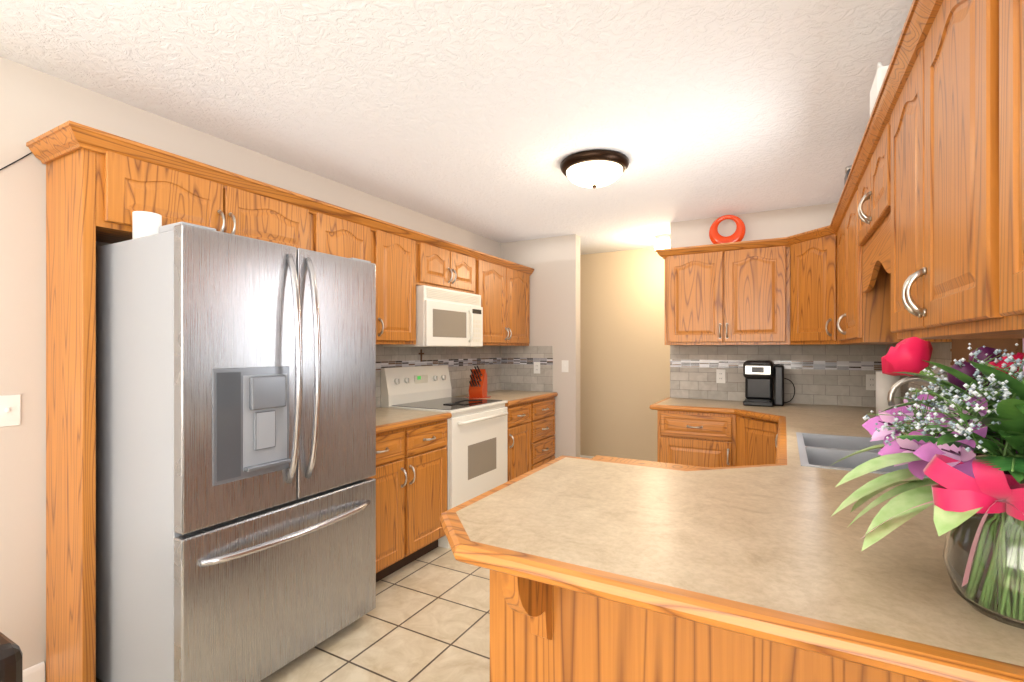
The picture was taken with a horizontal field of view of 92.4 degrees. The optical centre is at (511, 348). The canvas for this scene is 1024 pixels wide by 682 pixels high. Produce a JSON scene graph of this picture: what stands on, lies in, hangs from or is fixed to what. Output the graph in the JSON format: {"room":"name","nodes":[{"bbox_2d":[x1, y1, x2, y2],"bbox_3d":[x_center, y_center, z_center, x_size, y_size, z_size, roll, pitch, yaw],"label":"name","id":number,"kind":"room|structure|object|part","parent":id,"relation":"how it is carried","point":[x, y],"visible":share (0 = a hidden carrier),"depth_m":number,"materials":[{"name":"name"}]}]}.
{"room":"kitchen","nodes":[
{"label":"kitchen","id":0,"kind":"room"},
{"bbox_2d":[0,57,500,681],"bbox_3d":[-1.771,0.120,2.251,0.120,2.440,8.860,0,0,29],"label":"wall","id":1,"kind":"structure","parent":0,"point":[34,103],"depth_m":1.93,"materials":[{"name":"beige paint"}]},
{"bbox_2d":[0,394,20,426],"bbox_3d":[-1.910,0.235,1.859,0.016,0.118,0.075,0,0,29],"label":"light switch","id":2,"kind":"object","parent":1,"relation":"attached to","point":[10,410],"visible":1,"depth_m":1.87,"materials":[{"name":"white plastic"}]},
{"bbox_2d":[0,152,31,169],"bbox_3d":[-2.058,-0.545,1.602,0.004,0.533,0.808,0,0,29],"label":"cord","id":3,"kind":"object","parent":1,"relation":"attached to","point":[16,161],"visible":0.71,"depth_m":1.88,"materials":[{"name":"black plastic"}]},
{"bbox_2d":[23,661,44,681],"bbox_3d":[-2.831,1.292,0.201,0.014,0.095,4.006,0,0,29],"label":"baseboard","id":4,"kind":"structure","parent":1,"relation":"attached to","point":[35,673],"depth_m":1.92,"materials":[{"name":"white paint"}]},
{"bbox_2d":[54,128,317,251],"bbox_3d":[-1.456,-0.625,2.323,0.343,0.330,0.949,0,0,29],"label":"upper cabinet","id":5,"kind":"object","parent":1,"relation":"attached to","point":[100,186],"depth_m":2.00,"materials":[{"name":"brown wood"}]},
{"bbox_2d":[318,200,421,344],"bbox_3d":[-1.013,-0.410,3.121,0.343,0.760,0.874,0,0,29],"label":"upper cabinet","id":6,"kind":"object","parent":1,"relation":"attached to","point":[396,252],"depth_m":3.14,"materials":[{"name":"brown wood"}]},
{"bbox_2d":[376,345,500,407],"bbox_3d":[-0.746,0.182,3.969,0.006,0.484,2.620,0,0,29],"label":"backsplash","id":7,"kind":"structure","parent":1,"relation":"attached to","point":[460,362],"depth_m":4.37,"materials":[{"name":"tile"}]},
{"bbox_2d":[422,236,477,294],"bbox_3d":[-0.620,-0.620,3.831,0.343,0.340,0.748,0,0,29],"label":"upper cabinet","id":8,"kind":"object","parent":1,"relation":"attached to","point":[445,265],"depth_m":3.72,"materials":[{"name":"brown wood"}]},
{"bbox_2d":[383,285,482,346],"bbox_3d":[-0.575,-0.229,3.806,0.445,0.427,0.736,0,0,29],"label":"microwave","id":9,"kind":"object","parent":8,"relation":"attached to","point":[448,318],"visible":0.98,"depth_m":3.61,"materials":[{"name":"white"}]},
{"bbox_2d":[478,252,533,345],"bbox_3d":[-0.199,-0.410,4.591,0.343,0.760,0.986,0,0,29],"label":"upper cabinet","id":10,"kind":"object","parent":1,"relation":"attached to","point":[503,286],"depth_m":4.47,"materials":[{"name":"brown wood"}]},
{"bbox_2d":[96,546,489,681],"bbox_3d":[-0.306,1.390,1.439,3.470,0.100,8.860,0,0,29],"label":"floor","id":11,"kind":"structure","parent":0,"point":[427,619],"depth_m":2.29,"materials":[{"name":"beige tile"}]},
{"bbox_2d":[0,632,22,681],"bbox_3d":[-1.284,0.958,0.840,0.460,0.765,0.545,0,0,29],"label":"leather chair","id":12,"kind":"object","parent":11,"relation":"on","point":[11,661],"visible":1,"depth_m":0.95,"materials":[{"name":"black leather"}]},
{"bbox_2d":[96,222,375,681],"bbox_3d":[-1.197,0.454,2.204,0.869,1.772,0.895,0,0,29],"label":"fridge","id":13,"kind":"object","parent":11,"relation":"on","point":[235,456],"visible":0.98,"depth_m":1.85,"materials":[{"name":"grey metal"}]},
{"bbox_2d":[132,211,161,238],"bbox_3d":[-1.422,-0.466,1.915,0.092,0.118,0.092,0,0,29],"label":"paper roll","id":14,"kind":"object","parent":13,"relation":"on","point":[144,223],"visible":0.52,"depth_m":1.88,"materials":[{"name":"white paper"}]},
{"bbox_3d":[-0.855,0.184,2.014,0.087,1.137,0.786,0,0,29],"label":"handle","id":15,"kind":"part","parent":13,"relation":"part of","materials":[{"name":"silver metal"}]},
{"bbox_2d":[381,365,507,548],"bbox_3d":[-0.471,0.740,3.748,0.683,1.200,0.768,0,0,29],"label":"range","id":16,"kind":"object","parent":11,"relation":"on","point":[476,447],"visible":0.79,"depth_m":3.62,"materials":[{"name":"white metal"}]},
{"bbox_2d":[368,390,557,581],"bbox_3d":[-0.455,0.883,3.803,0.660,0.914,2.611,0,0,29],"label":"base cabinet","id":17,"kind":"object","parent":11,"relation":"on","point":[410,476],"depth_m":3.05,"materials":[{"name":"brown wood"}]},
{"bbox_2d":[465,366,490,397],"bbox_3d":[-0.308,0.285,4.312,0.230,0.280,0.266,0,0,29],"label":"knife block","id":18,"kind":"object","parent":17,"relation":"on","point":[478,384],"visible":1,"depth_m":4.26,"materials":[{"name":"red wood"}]},
{"bbox_2d":[440,398,1023,681],"bbox_3d":[1.166,0.881,2.371,1.541,0.918,3.543,0,0,29],"label":"countertop","id":19,"kind":"structure","parent":11,"relation":"on","point":[717,541],"depth_m":1.13,"materials":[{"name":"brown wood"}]},
{"bbox_2d":[743,360,794,406],"bbox_3d":[1.942,0.258,3.706,0.344,0.335,0.285,0,0,29],"label":"coffee maker","id":20,"kind":"object","parent":19,"relation":"on","point":[758,375],"visible":1,"depth_m":3.65,"materials":[{"name":"black plastic"}]},
{"bbox_2d":[875,371,899,416],"bbox_3d":[2.299,0.266,3.002,0.130,0.319,0.130,0,0,29],"label":"paper towel roll","id":21,"kind":"object","parent":19,"relation":"on","point":[885,383],"visible":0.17,"depth_m":2.97,"materials":[{"name":"white paper"}]},
{"bbox_2d":[887,376,941,405],"bbox_3d":[1.587,0.264,1.896,0.208,0.315,0.141,0,0,29],"label":"faucet","id":22,"kind":"object","parent":19,"relation":"on","point":[894,388],"visible":0.38,"depth_m":1.96,"materials":[{"name":"silver metal"}]},
{"bbox_2d":[830,337,1023,628],"bbox_3d":[0.814,0.199,0.831,0.458,0.452,0.506,0,0,29],"label":"flower vase","id":23,"kind":"object","parent":19,"relation":"on","point":[969,458],"visible":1,"depth_m":0.79,"materials":[{"name":"clear glass"}]},
{"bbox_3d":[0.812,0.302,0.789,0.181,0.246,0.181,0,0,29],"label":"glass","id":24,"kind":"part","parent":23,"relation":"part of","materials":[{"name":"clear glass"}]},
{"bbox_2d":[0,0,912,254],"bbox_3d":[-0.306,-1.150,1.439,3.470,0.100,8.860,0,0,29],"label":"ceiling","id":25,"kind":"structure","parent":0,"point":[484,118],"depth_m":2.08,"materials":[{"name":"white paint"}]},
{"bbox_2d":[560,149,628,188],"bbox_3d":[0.486,-1.022,2.898,0.404,0.153,0.404,0,0,29],"label":"kitchen ceiling light","id":26,"kind":"object","parent":25,"relation":"attached to","point":[596,168],"visible":1,"depth_m":2.78,"materials":[{"name":"white glass"}]},
{"bbox_2d":[654,234,669,249],"bbox_3d":[1.475,-1.006,4.785,0.170,0.183,0.170,0,0,29],"label":"light","id":27,"kind":"object","parent":25,"relation":"attached to","point":[662,242],"visible":0.56,"depth_m":4.72,"materials":[{"name":"white paint"}]},
{"bbox_2d":[580,248,669,461],"bbox_3d":[1.813,0.120,5.261,3.230,2.440,0.120,0,0,29],"label":"wall","id":28,"kind":"structure","parent":0,"point":[624,367],"depth_m":5.51,"materials":[{"name":"beige paint"}]},
{"bbox_2d":[580,455,593,458],"bbox_3d":[1.780,1.292,5.202,3.230,0.095,0.014,0,0,29],"label":"baseboard","id":29,"kind":"structure","parent":28,"relation":"attached to","point":[582,456],"depth_m":5.71,"materials":[{"name":"white paint"}]},
{"bbox_2d":[501,203,865,458],"bbox_3d":[1.328,0.120,4.386,3.230,2.440,0.120,0,0,29],"label":"wall","id":30,"kind":"structure","parent":0,"point":[553,263],"depth_m":4.76,"materials":[{"name":"beige paint"}]},
{"bbox_2d":[501,346,552,391],"bbox_3d":[0.145,0.198,4.970,0.584,0.452,0.006,0,0,29],"label":"backsplash","id":31,"kind":"structure","parent":30,"relation":"attached to","point":[517,368],"depth_m":4.96,"materials":[{"name":"tile"}]},
{"bbox_2d":[534,362,539,373],"bbox_3d":[0.248,0.190,4.904,0.070,0.115,0.008,0,0,29],"label":"electrical outlet","id":32,"kind":"object","parent":31,"relation":"attached to","point":[536,367],"visible":1,"depth_m":4.90,"materials":[{"name":"white plastic"}]},
{"bbox_2d":[562,360,567,371],"bbox_3d":[0.512,0.170,4.760,0.070,0.115,0.016,0,0,29],"label":"light switch","id":33,"kind":"object","parent":30,"relation":"attached to","point":[564,365],"visible":1,"depth_m":4.76,"materials":[{"name":"white plastic"}]},
{"bbox_2d":[663,244,726,344],"bbox_3d":[1.506,-0.410,4.012,0.445,0.760,0.343,0,0,29],"label":"upper cabinet","id":34,"kind":"object","parent":30,"relation":"attached to","point":[695,278],"depth_m":3.85,"materials":[{"name":"brown wood"}]},
{"bbox_2d":[727,237,786,344],"bbox_3d":[1.895,-0.410,3.797,0.443,0.760,0.343,0,0,29],"label":"upper cabinet","id":35,"kind":"object","parent":30,"relation":"attached to","point":[756,269],"depth_m":3.64,"materials":[{"name":"brown wood"}]},
{"bbox_2d":[709,215,745,243],"bbox_3d":[1.720,-0.932,3.929,0.270,0.280,0.060,0,0,29],"label":"ring","id":36,"kind":"object","parent":35,"relation":"on","point":[737,235],"visible":0.77,"depth_m":3.92,"materials":[{"name":"orange ceramic"}]},
{"bbox_2d":[670,345,885,406],"bbox_3d":[2.043,0.182,3.918,1.514,0.484,0.006,0,0,29],"label":"backsplash","id":37,"kind":"structure","parent":30,"relation":"attached to","point":[827,374],"depth_m":3.83,"materials":[{"name":"tile"}]},
{"bbox_2d":[716,369,724,382],"bbox_3d":[1.735,0.228,4.079,0.070,0.115,0.008,0,0,29],"label":"electrical outlet","id":38,"kind":"object","parent":37,"relation":"attached to","point":[720,375],"visible":1,"depth_m":4.08,"materials":[{"name":"white plastic"}]},
{"bbox_2d":[866,374,875,389],"bbox_3d":[2.627,0.245,3.585,0.070,0.115,0.008,0,0,29],"label":"electrical outlet","id":39,"kind":"object","parent":37,"relation":"attached to","point":[870,381],"visible":0.9,"depth_m":3.59,"materials":[{"name":"white plastic"}]},
{"bbox_3d":[1.159,0.120,0.627,0.120,2.440,8.860,0,0,29],"label":"wall","id":40,"kind":"structure","parent":0,"visible":0},
{"bbox_2d":[787,224,834,344],"bbox_3d":[2.288,-0.410,3.426,0.601,0.760,0.609,0,0,29],"label":"upper cabinet","id":41,"kind":"object","parent":40,"relation":"attached to","point":[810,254],"depth_m":3.36,"materials":[{"name":"brown wood"}]},
{"bbox_2d":[835,208,842,344],"bbox_3d":[2.129,-0.410,2.873,0.343,0.760,0.509,0,0,29],"label":"upper cabinet","id":42,"kind":"object","parent":40,"relation":"attached to","point":[838,219],"depth_m":3.03,"materials":[{"name":"brown wood"}]},
{"bbox_2d":[843,176,888,344],"bbox_3d":[1.881,-0.410,2.425,0.343,0.760,0.515,0,0,29],"label":"upper cabinet","id":43,"kind":"object","parent":40,"relation":"attached to","point":[862,275],"depth_m":2.30,"materials":[{"name":"brown wood"}]},
{"bbox_2d":[844,165,851,185],"bbox_3d":[1.743,-0.859,2.453,0.130,0.113,0.140,0,0,29],"label":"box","id":44,"kind":"object","parent":43,"relation":"on","point":[847,169],"visible":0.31,"depth_m":2.45,"materials":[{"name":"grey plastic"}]},
{"bbox_2d":[855,108,882,255],"bbox_3d":[1.566,-0.620,1.857,0.343,0.340,0.784,0,0,29],"label":"upper cabinet","id":45,"kind":"object","parent":40,"relation":"attached to","point":[869,174],"depth_m":1.92,"materials":[{"name":"brown wood"}]},
{"bbox_2d":[870,62,888,114],"bbox_3d":[1.326,-0.899,1.678,0.148,0.193,0.180,0,0,29],"label":"basket","id":46,"kind":"object","parent":45,"relation":"on","point":[878,79],"visible":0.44,"depth_m":1.65,"materials":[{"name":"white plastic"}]},
{"bbox_2d":[883,28,914,343],"bbox_3d":[1.266,-0.410,1.315,0.343,0.760,0.453,0,0,29],"label":"upper cabinet","id":47,"kind":"object","parent":40,"relation":"attached to","point":[899,102],"depth_m":1.44,"materials":[{"name":"brown wood"}]},
{"bbox_2d":[886,342,951,424],"bbox_3d":[1.855,0.182,2.013,0.006,0.484,3.520,0,0,29],"label":"backsplash","id":48,"kind":"structure","parent":40,"relation":"attached to","point":[941,353],"depth_m":2.40,"materials":[{"name":"tile"}]},
{"bbox_2d":[915,0,974,342],"bbox_3d":[1.046,-0.410,0.919,0.343,0.760,0.454,0,0,29],"label":"upper cabinet","id":49,"kind":"object","parent":40,"relation":"attached to","point":[921,236],"depth_m":1.04,"materials":[{"name":"brown wood"}]},
{"bbox_2d":[950,339,1023,364],"bbox_3d":[1.708,-0.077,1.777,0.034,0.735,0.735,0,0,29],"label":"window shade","id":50,"kind":"object","parent":40,"relation":"attached to","point":[959,350],"visible":0.04,"depth_m":1.78,"materials":[{"name":"brown wood"}]},
{"bbox_2d":[975,0,1023,338],"bbox_3d":[0.824,-0.410,0.518,0.343,0.760,0.463,0,0,29],"label":"upper cabinet","id":51,"kind":"object","parent":40,"relation":"attached to","point":[999,24],"depth_m":0.82,"materials":[{"name":"brown wood"}]}
]}

